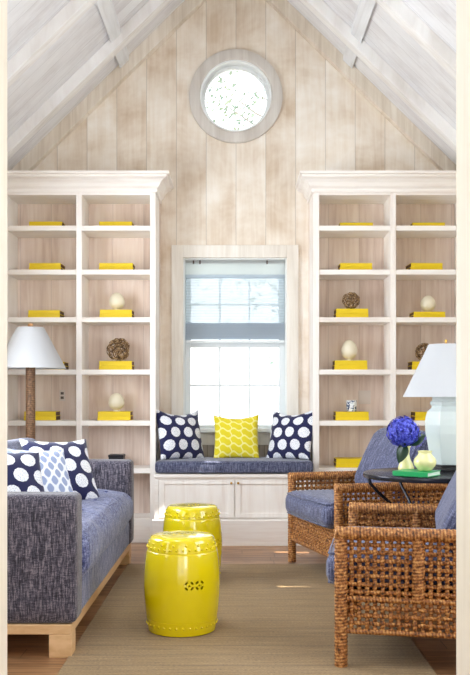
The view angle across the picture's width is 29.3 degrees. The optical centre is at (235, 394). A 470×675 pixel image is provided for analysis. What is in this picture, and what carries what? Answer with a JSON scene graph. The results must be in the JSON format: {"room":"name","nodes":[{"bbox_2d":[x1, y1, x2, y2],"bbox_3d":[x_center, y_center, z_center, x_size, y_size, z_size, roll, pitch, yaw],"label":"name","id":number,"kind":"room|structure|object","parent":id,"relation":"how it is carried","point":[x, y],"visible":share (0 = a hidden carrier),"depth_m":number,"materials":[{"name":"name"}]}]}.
{"room":"living room","nodes":[
{"label":"living room","id":0,"kind":"room"},
{"bbox_2d":[7,0,455,170],"bbox_3d":[-0.065,-2.599,4.660,3.710,1.992,5.200,0,0,0],"label":"ceiling","id":1,"kind":"structure","parent":0,"point":[84,38],"depth_m":6.25,"materials":[{"name":"white wood"}]},
{"bbox_2d":[97,0,128,67],"bbox_3d":[-0.870,-2.604,5.915,0.070,0.111,2.230,0,0,0],"label":"trim","id":2,"kind":"structure","parent":1,"relation":"attached to","point":[106,7],"depth_m":6.29,"materials":[{"name":"white wood"}]},
{"bbox_2d":[7,0,455,160],"bbox_3d":[0.000,-2.552,6.570,3.550,1.842,0.100,0,0,0],"label":"ceiling beam","id":3,"kind":"structure","parent":1,"relation":"attached to","point":[132,27],"depth_m":6.52,"materials":[{"name":"white wood"}]},
{"bbox_2d":[343,0,374,67],"bbox_3d":[0.870,-2.604,5.915,0.070,0.111,2.230,0,0,0],"label":"trim","id":4,"kind":"structure","parent":1,"relation":"attached to","point":[365,7],"depth_m":6.29,"materials":[{"name":"white wood"}]},
{"bbox_2d":[7,543,455,674],"bbox_3d":[0.000,1.160,2.700,4.400,0.120,9.400,0,0,0],"label":"floor","id":5,"kind":"structure","parent":0,"point":[26,654],"depth_m":4.12,"materials":[{"name":"brown wood"}]},
{"bbox_2d":[7,323,65,438],"bbox_3d":[-1.420,0.302,6.220,0.486,1.596,0.486,0,0,0],"label":"floor lamp","id":6,"kind":"object","parent":5,"relation":"on","point":[30,348],"visible":0.53,"depth_m":6.11,"materials":[{"name":"fabric"}]},
{"bbox_2d":[7,438,133,657],"bbox_3d":[-1.121,0.681,4.837,0.963,0.839,2.150,0,0,0],"label":"sofa","id":7,"kind":"object","parent":5,"relation":"on","point":[63,548],"visible":0.78,"depth_m":3.77,"materials":[{"name":"blue fabric"}]},
{"bbox_2d":[7,451,44,491],"bbox_3d":[-1.122,0.435,4.449,0.394,0.336,0.223,0,0,-33],"label":"pillow","id":8,"kind":"object","parent":7,"relation":"on","point":[23,469],"visible":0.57,"depth_m":4.47,"materials":[{"name":"blue fabric"}]},
{"bbox_2d":[7,449,72,491],"bbox_3d":[-1.045,0.445,4.799,0.398,0.336,0.221,0,0,-40],"label":"pillow","id":9,"kind":"object","parent":7,"relation":"on","point":[55,477],"visible":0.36,"depth_m":4.81,"materials":[{"name":"fabric"}]},
{"bbox_2d":[19,439,99,499],"bbox_3d":[-0.997,0.428,5.118,0.419,0.360,0.242,0,0,-33],"label":"pillow","id":10,"kind":"object","parent":7,"relation":"on","point":[77,461],"visible":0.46,"depth_m":5.11,"materials":[{"name":"blue fabric"}]},
{"bbox_2d":[7,171,172,542],"bbox_3d":[-1.119,-0.273,6.846,1.252,2.745,0.503,0,0,0],"label":"bookcase","id":11,"kind":"object","parent":5,"relation":"on","point":[80,200],"visible":0.74,"depth_m":7.02,"materials":[{"name":"white wood"}]},
{"bbox_2d":[24,415,60,419],"bbox_3d":[-1.476,0.175,6.875,0.241,0.033,0.190,0,0,0],"label":"book","id":12,"kind":"object","parent":11,"relation":"on","point":[36,417],"visible":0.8,"depth_m":6.78,"materials":[{"name":"yellow paper"}]},
{"bbox_2d":[24,411,59,415],"bbox_3d":[-1.476,0.141,6.875,0.237,0.033,0.190,0,0,0],"label":"book","id":13,"kind":"object","parent":12,"relation":"on","point":[37,413],"visible":0.8,"depth_m":6.78,"materials":[{"name":"yellow paper"}]},
{"bbox_2d":[28,314,64,316],"bbox_3d":[-1.446,-0.594,6.875,0.241,0.030,0.190,0,0,0],"label":"book","id":14,"kind":"object","parent":11,"relation":"on","point":[29,315],"visible":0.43,"depth_m":6.78,"materials":[{"name":"yellow paper"}]},
{"bbox_2d":[28,310,63,315],"bbox_3d":[-1.446,-0.625,6.875,0.237,0.030,0.190,0,0,0],"label":"book","id":15,"kind":"object","parent":14,"relation":"on","point":[29,311],"visible":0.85,"depth_m":6.78,"materials":[{"name":"yellow paper"}]},
{"bbox_2d":[29,267,63,269],"bbox_3d":[-1.439,-0.950,6.875,0.241,0.030,0.190,0,0,0],"label":"book","id":16,"kind":"object","parent":11,"relation":"on","point":[30,268],"visible":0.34,"depth_m":6.78,"materials":[{"name":"yellow paper"}]},
{"bbox_2d":[29,263,64,269],"bbox_3d":[-1.439,-0.980,6.875,0.237,0.030,0.190,0,0,0],"label":"book","id":17,"kind":"object","parent":16,"relation":"on","point":[30,264],"visible":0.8,"depth_m":6.78,"materials":[{"name":"yellow paper"}]},
{"bbox_2d":[29,222,65,225],"bbox_3d":[-1.435,-1.285,6.875,0.249,0.045,0.190,0,0,0],"label":"book","id":18,"kind":"object","parent":11,"relation":"on","point":[30,223],"visible":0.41,"depth_m":6.78,"materials":[{"name":"yellow paper"}]},
{"bbox_2d":[35,366,68,369],"bbox_3d":[-1.414,-0.204,6.875,0.245,0.030,0.190,0,0,0],"label":"book","id":19,"kind":"object","parent":11,"relation":"on","point":[67,367],"visible":0.29,"depth_m":6.78,"materials":[{"name":"yellow paper"}]},
{"bbox_2d":[59,390,64,400],"bbox_3d":[-1.354,0.004,7.014,0.045,0.086,0.010,0,0,0],"label":"outlet plate","id":20,"kind":"object","parent":11,"relation":"attached to","point":[61,392],"visible":1,"depth_m":7.01,"materials":[{"name":"beige plastic"}]},
{"bbox_2d":[98,415,132,419],"bbox_3d":[-0.919,0.175,6.875,0.249,0.033,0.190,0,0,0],"label":"book","id":21,"kind":"object","parent":11,"relation":"on","point":[99,417],"visible":0.89,"depth_m":6.78,"materials":[{"name":"yellow paper"}]},
{"bbox_2d":[98,411,132,415],"bbox_3d":[-0.919,0.141,6.875,0.245,0.033,0.190,0,0,0],"label":"book","id":22,"kind":"object","parent":21,"relation":"on","point":[100,413],"visible":1,"depth_m":6.78,"materials":[{"name":"yellow paper"}]},
{"bbox_2d":[108,393,124,410],"bbox_3d":[-0.910,0.054,6.855,0.123,0.140,0.123,0,0,0],"label":"egg","id":23,"kind":"object","parent":22,"relation":"on","point":[116,402],"visible":0.98,"depth_m":6.81,"materials":[{"name":"beige ceramic"}]},
{"bbox_2d":[99,222,133,225],"bbox_3d":[-0.908,-1.285,6.875,0.249,0.045,0.190,0,0,0],"label":"book","id":24,"kind":"object","parent":11,"relation":"on","point":[100,223],"visible":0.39,"depth_m":6.78,"materials":[{"name":"yellow paper"}]},
{"bbox_2d":[108,454,124,458],"bbox_3d":[-0.909,0.500,6.860,0.116,0.095,0.126,0,0,0],"label":"trinket box","id":25,"kind":"object","parent":11,"relation":"on","point":[111,456],"visible":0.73,"depth_m":6.80,"materials":[{"name":"grey metal"}]},
{"bbox_2d":[99,365,134,369],"bbox_3d":[-0.908,-0.206,6.875,0.249,0.033,0.190,0,0,0],"label":"book","id":26,"kind":"object","parent":11,"relation":"on","point":[101,367],"visible":0.84,"depth_m":6.78,"materials":[{"name":"yellow paper"}]},
{"bbox_2d":[99,361,133,365],"bbox_3d":[-0.908,-0.240,6.875,0.245,0.033,0.190,0,0,0],"label":"book","id":27,"kind":"object","parent":26,"relation":"on","point":[100,362],"visible":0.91,"depth_m":6.78,"materials":[{"name":"yellow paper"}]},
{"bbox_2d":[107,338,129,360],"bbox_3d":[-0.898,-0.346,6.854,0.173,0.176,0.183,0,0,-15],"label":"ball","id":28,"kind":"object","parent":27,"relation":"on","point":[118,342],"visible":1,"depth_m":6.81,"materials":[{"name":"brown wicker"}]},
{"bbox_2d":[99,267,134,269],"bbox_3d":[-0.904,-0.950,6.875,0.256,0.030,0.190,0,0,0],"label":"book","id":29,"kind":"object","parent":11,"relation":"on","point":[100,268],"visible":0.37,"depth_m":6.78,"materials":[{"name":"yellow paper"}]},
{"bbox_2d":[99,263,134,268],"bbox_3d":[-0.904,-0.980,6.875,0.252,0.030,0.190,0,0,0],"label":"book","id":30,"kind":"object","parent":29,"relation":"on","point":[100,264],"visible":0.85,"depth_m":6.78,"materials":[{"name":"yellow paper"}]},
{"bbox_2d":[100,314,133,316],"bbox_3d":[-0.906,-0.595,6.875,0.245,0.031,0.190,0,0,0],"label":"book","id":31,"kind":"object","parent":11,"relation":"on","point":[101,315],"visible":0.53,"depth_m":6.78,"materials":[{"name":"yellow paper"}]},
{"bbox_2d":[100,310,133,314],"bbox_3d":[-0.906,-0.627,6.875,0.241,0.031,0.190,0,0,0],"label":"book","id":32,"kind":"object","parent":31,"relation":"on","point":[101,311],"visible":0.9,"depth_m":6.78,"materials":[{"name":"yellow paper"}]},
{"bbox_2d":[109,293,124,309],"bbox_3d":[-0.906,-0.712,6.855,0.119,0.136,0.119,0,0,0],"label":"egg","id":33,"kind":"object","parent":32,"relation":"on","point":[116,301],"visible":0.98,"depth_m":6.81,"materials":[{"name":"beige ceramic"}]},
{"bbox_2d":[152,473,313,545],"bbox_3d":[-0.008,0.840,6.824,1.210,0.521,0.548,0,0,0],"label":"storage bench","id":34,"kind":"object","parent":5,"relation":"on","point":[251,506],"visible":0.7,"depth_m":6.60,"materials":[{"name":"white wood"}]},
{"bbox_2d":[155,457,313,472],"bbox_3d":[-0.013,0.529,6.824,1.163,0.098,0.506,0,0,0],"label":"seat cushion","id":35,"kind":"object","parent":34,"relation":"on","point":[207,464],"visible":0.84,"depth_m":6.57,"materials":[{"name":"blue fabric"}]},
{"bbox_2d":[156,409,204,459],"bbox_3d":[-0.426,0.298,6.839,0.432,0.410,0.185,0,0,-40],"label":"pillow","id":36,"kind":"object","parent":35,"relation":"on","point":[179,435],"visible":0.98,"depth_m":6.76,"materials":[{"name":"blue fabric"}]},
{"bbox_2d":[213,414,258,457],"bbox_3d":[0.002,0.321,6.929,0.356,0.342,0.149,0,0,-1],"label":"pillow","id":37,"kind":"object","parent":35,"relation":"on","point":[234,438],"visible":0.98,"depth_m":6.88,"materials":[{"name":"yellow fabric"}]},
{"bbox_2d":[266,410,312,459],"bbox_3d":[0.418,0.298,6.838,0.424,0.410,0.186,0,0,36],"label":"pillow","id":38,"kind":"object","parent":35,"relation":"on","point":[291,435],"visible":0.99,"depth_m":6.76,"materials":[{"name":"blue fabric"}]},
{"bbox_2d":[57,564,436,674],"bbox_3d":[0.043,1.095,4.160,1.486,0.008,3.320,0,0,0],"label":"rug","id":39,"kind":"object","parent":5,"relation":"on","point":[274,619],"visible":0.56,"depth_m":4.02,"materials":[{"name":"carpet"}]},
{"bbox_2d":[144,530,219,636],"bbox_3d":[-0.252,0.870,4.200,0.356,0.442,0.356,0,0,0],"label":"garden stool","id":40,"kind":"object","parent":39,"relation":"on","point":[182,569],"visible":1,"depth_m":4.06,"materials":[{"name":"yellow ceramic"}]},
{"bbox_2d":[163,503,221,572],"bbox_3d":[-0.258,0.870,5.320,0.356,0.442,0.356,0,0,-43],"label":"garden stool","id":41,"kind":"object","parent":39,"relation":"on","point":[205,517],"visible":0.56,"depth_m":5.20,"materials":[{"name":"yellow ceramic"}]},
{"bbox_2d":[285,428,447,585],"bbox_3d":[0.844,0.651,5.631,0.907,0.886,0.844,0,0,-16],"label":"wicker armchair","id":42,"kind":"object","parent":5,"relation":"on","point":[313,515],"visible":0.37,"depth_m":5.47,"materials":[{"name":"wicker"}]},
{"bbox_2d":[295,171,455,500],"bbox_3d":[1.107,-0.273,6.846,1.277,2.745,0.503,0,0,0],"label":"bookcase","id":43,"kind":"object","parent":5,"relation":"on","point":[388,338],"visible":0.5,"depth_m":7.02,"materials":[{"name":"white wood"}]},
{"bbox_2d":[333,461,359,467],"bbox_3d":[0.874,0.531,6.875,0.241,0.032,0.190,0,0,0],"label":"book","id":44,"kind":"object","parent":43,"relation":"on","point":[337,465],"visible":0.5,"depth_m":6.78,"materials":[{"name":"yellow paper"}]},
{"bbox_2d":[334,457,361,462],"bbox_3d":[0.874,0.498,6.875,0.237,0.032,0.190,0,0,0],"label":"book","id":45,"kind":"object","parent":44,"relation":"on","point":[336,459],"visible":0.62,"depth_m":6.78,"materials":[{"name":"yellow paper"}]},
{"bbox_2d":[332,365,366,369],"bbox_3d":[0.866,-0.207,6.875,0.249,0.035,0.190,0,0,0],"label":"book","id":46,"kind":"object","parent":43,"relation":"on","point":[335,367],"visible":0.86,"depth_m":6.78,"materials":[{"name":"yellow paper"}]},
{"bbox_2d":[332,360,366,365],"bbox_3d":[0.866,-0.243,6.875,0.245,0.035,0.190,0,0,0],"label":"book","id":47,"kind":"object","parent":46,"relation":"on","point":[336,362],"visible":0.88,"depth_m":6.78,"materials":[{"name":"yellow paper"}]},
{"bbox_2d":[341,340,356,359],"bbox_3d":[0.863,-0.341,6.855,0.123,0.159,0.123,0,0,0],"label":"egg","id":48,"kind":"object","parent":47,"relation":"on","point":[349,348],"visible":0.95,"depth_m":6.81,"materials":[{"name":"beige ceramic"}]},
{"bbox_2d":[333,416,368,419],"bbox_3d":[0.876,0.175,6.875,0.252,0.032,0.190,0,0,0],"label":"book","id":49,"kind":"object","parent":43,"relation":"on","point":[334,417],"visible":0.9,"depth_m":6.78,"materials":[{"name":"yellow paper"}]},
{"bbox_2d":[333,411,368,415],"bbox_3d":[0.876,0.143,6.875,0.248,0.032,0.190,0,0,0],"label":"book","id":50,"kind":"object","parent":49,"relation":"on","point":[336,413],"visible":0.98,"depth_m":6.78,"materials":[{"name":"yellow paper"}]},
{"bbox_2d":[346,400,356,411],"bbox_3d":[0.882,0.084,6.875,0.080,0.085,0.080,0,0,0],"label":"cup","id":51,"kind":"object","parent":50,"relation":"on","point":[351,405],"visible":1,"depth_m":6.84,"materials":[{"name":"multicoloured ceramic"}]},
{"bbox_2d":[334,313,367,316],"bbox_3d":[0.876,-0.597,6.875,0.245,0.035,0.190,0,0,0],"label":"book","id":52,"kind":"object","parent":43,"relation":"on","point":[336,314],"visible":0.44,"depth_m":6.78,"materials":[{"name":"yellow paper"}]},
{"bbox_2d":[334,309,367,314],"bbox_3d":[0.876,-0.633,6.875,0.241,0.035,0.190,0,0,0],"label":"book","id":53,"kind":"object","parent":52,"relation":"on","point":[335,310],"visible":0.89,"depth_m":6.78,"materials":[{"name":"yellow paper"}]},
{"bbox_2d":[342,292,359,308],"bbox_3d":[0.876,-0.717,6.854,0.137,0.134,0.136,0,0,43],"label":"ball","id":54,"kind":"object","parent":53,"relation":"on","point":[353,295],"visible":0.98,"depth_m":6.82,"materials":[{"name":"brown wicker"}]},
{"bbox_2d":[338,267,371,269],"bbox_3d":[0.906,-0.950,6.875,0.245,0.030,0.190,0,0,0],"label":"book","id":55,"kind":"object","parent":43,"relation":"on","point":[340,268],"visible":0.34,"depth_m":6.78,"materials":[{"name":"yellow paper"}]},
{"bbox_2d":[338,263,371,268],"bbox_3d":[0.906,-0.980,6.875,0.241,0.030,0.190,0,0,0],"label":"book","id":56,"kind":"object","parent":55,"relation":"on","point":[340,264],"visible":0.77,"depth_m":6.78,"materials":[{"name":"yellow paper"}]},
{"bbox_2d":[338,223,372,225],"bbox_3d":[0.908,-1.281,6.875,0.249,0.037,0.190,0,0,0],"label":"book","id":57,"kind":"object","parent":43,"relation":"on","point":[340,224],"visible":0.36,"depth_m":6.78,"materials":[{"name":"yellow paper"}]},
{"bbox_2d":[359,390,370,403],"bbox_3d":[1.002,0.018,7.014,0.094,0.105,0.010,0,0,0],"label":"outlet plate","id":58,"kind":"object","parent":43,"relation":"attached to","point":[364,395],"visible":1,"depth_m":7.01,"materials":[{"name":"beige plastic"}]},
{"bbox_2d":[407,366,417,369],"bbox_3d":[1.448,-0.205,6.875,0.245,0.031,0.190,0,0,0],"label":"book","id":59,"kind":"object","parent":43,"relation":"on","point":[409,367],"visible":0.35,"depth_m":6.78,"materials":[{"name":"yellow paper"}]},
{"bbox_2d":[407,361,419,365],"bbox_3d":[1.448,-0.237,6.875,0.241,0.031,0.190,0,0,0],"label":"book","id":60,"kind":"object","parent":59,"relation":"on","point":[413,363],"visible":0.43,"depth_m":6.78,"materials":[{"name":"yellow paper"}]},
{"bbox_2d":[415,343,428,360],"bbox_3d":[1.436,-0.327,6.856,0.142,0.138,0.140,0,0,12],"label":"ball","id":61,"kind":"object","parent":60,"relation":"on","point":[425,345],"visible":0.52,"depth_m":6.83,"materials":[{"name":"brown wicker"}]},
{"bbox_2d":[411,416,425,419],"bbox_3d":[1.471,0.176,6.875,0.245,0.031,0.190,0,0,0],"label":"book","id":62,"kind":"object","parent":43,"relation":"on","point":[412,417],"visible":0.34,"depth_m":6.78,"materials":[{"name":"yellow paper"}]},
{"bbox_2d":[410,412,426,415],"bbox_3d":[1.471,0.144,6.875,0.241,0.031,0.190,0,0,0],"label":"book","id":63,"kind":"object","parent":62,"relation":"on","point":[412,413],"visible":0.48,"depth_m":6.78,"materials":[{"name":"yellow paper"}]},
{"bbox_2d":[407,267,442,269],"bbox_3d":[1.433,-0.950,6.875,0.245,0.030,0.190,0,0,-2],"label":"book","id":64,"kind":"object","parent":43,"relation":"on","point":[410,268],"visible":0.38,"depth_m":6.78,"materials":[{"name":"yellow paper"}]},
{"bbox_2d":[405,263,442,269],"bbox_3d":[1.433,-0.980,6.875,0.241,0.030,0.190,0,0,-3],"label":"book","id":65,"kind":"object","parent":64,"relation":"on","point":[410,264],"visible":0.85,"depth_m":6.78,"materials":[{"name":"yellow paper"}]},
{"bbox_2d":[410,223,444,225],"bbox_3d":[1.452,-1.281,6.875,0.245,0.037,0.190,0,0,0],"label":"book","id":66,"kind":"object","parent":43,"relation":"on","point":[412,224],"visible":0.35,"depth_m":6.78,"materials":[{"name":"yellow paper"}]},
{"bbox_2d":[410,315,444,316],"bbox_3d":[1.458,-0.592,6.875,0.241,0.024,0.190,0,0,0],"label":"book","id":67,"kind":"object","parent":43,"relation":"on","point":[412,315],"visible":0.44,"depth_m":6.78,"materials":[{"name":"yellow paper"}]},
{"bbox_2d":[409,312,444,316],"bbox_3d":[1.458,-0.616,6.875,0.237,0.024,0.190,0,0,0],"label":"book","id":68,"kind":"object","parent":67,"relation":"on","point":[412,313],"visible":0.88,"depth_m":6.78,"materials":[{"name":"yellow paper"}]},
{"bbox_2d":[420,296,435,311],"bbox_3d":[1.462,-0.693,6.855,0.115,0.128,0.115,0,0,0],"label":"egg","id":69,"kind":"object","parent":68,"relation":"on","point":[428,303],"visible":0.98,"depth_m":6.82,"materials":[{"name":"beige ceramic"}]},
{"bbox_2d":[326,471,455,667],"bbox_3d":[0.870,0.668,3.967,0.890,0.852,0.894,0,0,11],"label":"wicker armchair","id":70,"kind":"object","parent":5,"relation":"on","point":[416,565],"visible":0.88,"depth_m":3.60,"materials":[{"name":"wicker"}]},
{"bbox_2d":[363,467,454,608],"bbox_3d":[1.008,0.750,4.700,0.684,0.690,0.684,0,0,0],"label":"side table","id":71,"kind":"object","parent":5,"relation":"on","point":[383,474],"visible":0.24,"depth_m":4.56,"materials":[{"name":"black metal"}]},
{"bbox_2d":[393,469,440,477],"bbox_3d":[0.910,0.393,4.535,0.188,0.024,0.164,0,0,35],"label":"book","id":72,"kind":"object","parent":71,"relation":"on","point":[403,472],"visible":0.99,"depth_m":4.48,"materials":[{"name":"green paper"}]},
{"bbox_2d":[398,446,413,469],"bbox_3d":[0.884,0.336,4.680,0.084,0.142,0.084,0,0,0],"label":"bud vase","id":73,"kind":"object","parent":72,"relation":"on","point":[406,463],"visible":0.59,"depth_m":4.65,"materials":[{"name":"yellow ceramic"}]},
{"bbox_2d":[386,415,426,462],"bbox_3d":[0.875,0.246,4.681,0.181,0.283,0.206,0,0,32],"label":"hydrangea","id":74,"kind":"object","parent":73,"relation":"in","point":[403,432],"visible":1,"depth_m":4.63,"materials":[{"name":"blue plant"}]},
{"bbox_2d":[413,450,435,470],"bbox_3d":[0.949,0.331,4.520,0.114,0.100,0.114,0,0,0],"label":"vase","id":75,"kind":"object","parent":72,"relation":"on","point":[424,461],"visible":1,"depth_m":4.48,"materials":[{"name":"yellow ceramic"}]},
{"bbox_2d":[403,339,455,471],"bbox_3d":[1.132,0.053,4.850,0.458,0.710,0.458,0,0,0],"label":"table lamp","id":76,"kind":"object","parent":71,"relation":"on","point":[434,377],"visible":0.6,"depth_m":4.76,"materials":[{"name":"white fabric"}]},
{"bbox_2d":[32,0,439,414],"bbox_3d":[0.000,-1.212,7.180,3.840,4.625,0.160,0,0,0],"label":"wall","id":77,"kind":"structure","parent":0,"point":[222,193],"depth_m":7.10,"materials":[{"name":"beige wood"}]},
{"bbox_2d":[160,445,268,457],"bbox_3d":[-0.013,0.497,7.094,1.175,0.206,0.012,0,0,0],"label":"trim","id":78,"kind":"structure","parent":77,"relation":"attached to","point":[208,450],"depth_m":7.09,"materials":[{"name":"beige wood"}]},
{"bbox_2d":[10,0,455,170],"bbox_3d":[0.000,-2.539,7.065,3.550,1.868,0.070,0,0,0],"label":"trim","id":79,"kind":"structure","parent":77,"relation":"attached to","point":[187,8],"depth_m":7.03,"materials":[{"name":"beige wood"}]},
{"bbox_2d":[171,245,298,444],"bbox_3d":[-0.008,-0.393,7.152,1.019,1.574,0.215,0,0,0],"label":"window","id":80,"kind":"structure","parent":77,"relation":"in","point":[181,385],"depth_m":7.07,"materials":[{"name":"white wood"}]},
{"bbox_2d":[185,260,284,342],"bbox_3d":[-0.008,-0.740,7.113,0.784,0.656,0.042,0,0,0],"label":"window blind","id":81,"kind":"object","parent":80,"relation":"attached to","point":[228,301],"visible":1,"depth_m":7.11,"materials":[{"name":"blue fabric"}]},
{"bbox_2d":[189,49,282,143],"bbox_3d":[-0.002,-2.351,7.161,0.735,0.735,0.198,0,0,0],"label":"window","id":82,"kind":"structure","parent":77,"relation":"in","point":[249,62],"depth_m":7.06,"materials":[{"name":"white wood"}]},
{"bbox_3d":[0.000,-1.212,2.130,3.840,4.625,0.140,0,0,0],"label":"wall","id":83,"kind":"structure","parent":0,"visible":0},
{"bbox_2d":[0,0,469,674],"bbox_3d":[-0.010,-0.160,2.118,1.317,2.520,0.165,0,0,0],"label":"trim","id":84,"kind":"structure","parent":83,"relation":"attached to","point":[462,6],"depth_m":2.15,"materials":[{"name":"white paint"}]},
{"label":"outside","id":85,"kind":"structure","parent":0,"visible":0},
{"bbox_3d":[0.000,1.650,26.200,60.000,0.100,37.600,0,0,0],"label":"ground","id":86,"kind":"structure","parent":85,"visible":0},
{"bbox_2d":[205,72,265,129],"bbox_3d":[1.910,-5.072,27.240,7.905,13.354,8.007,0,0,0],"label":"tree","id":87,"kind":"object","parent":86,"relation":"on","point":[219,81],"visible":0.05,"depth_m":27.51,"materials":[{"name":"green plant"}]},
{"bbox_2d":[219,71,273,364],"bbox_3d":[3.190,-3.197,19.915,7.689,9.608,6.989,0,0,0],"label":"tree","id":88,"kind":"object","parent":86,"relation":"on","point":[230,72],"visible":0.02,"depth_m":20.03,"materials":[{"name":"green plant"}]},
{"bbox_3d":[-1.850,-0.390,4.660,0.140,2.980,5.200,0,0,0],"label":"wall","id":89,"kind":"structure","parent":0,"visible":0},
{"bbox_2d":[7,0,455,88],"bbox_3d":[0.000,-2.552,5.670,3.550,1.842,0.100,0,0,0],"label":"trim","id":90,"kind":"structure","parent":89,"relation":"attached to","point":[73,10],"depth_m":5.62,"materials":[{"name":"white wood"}]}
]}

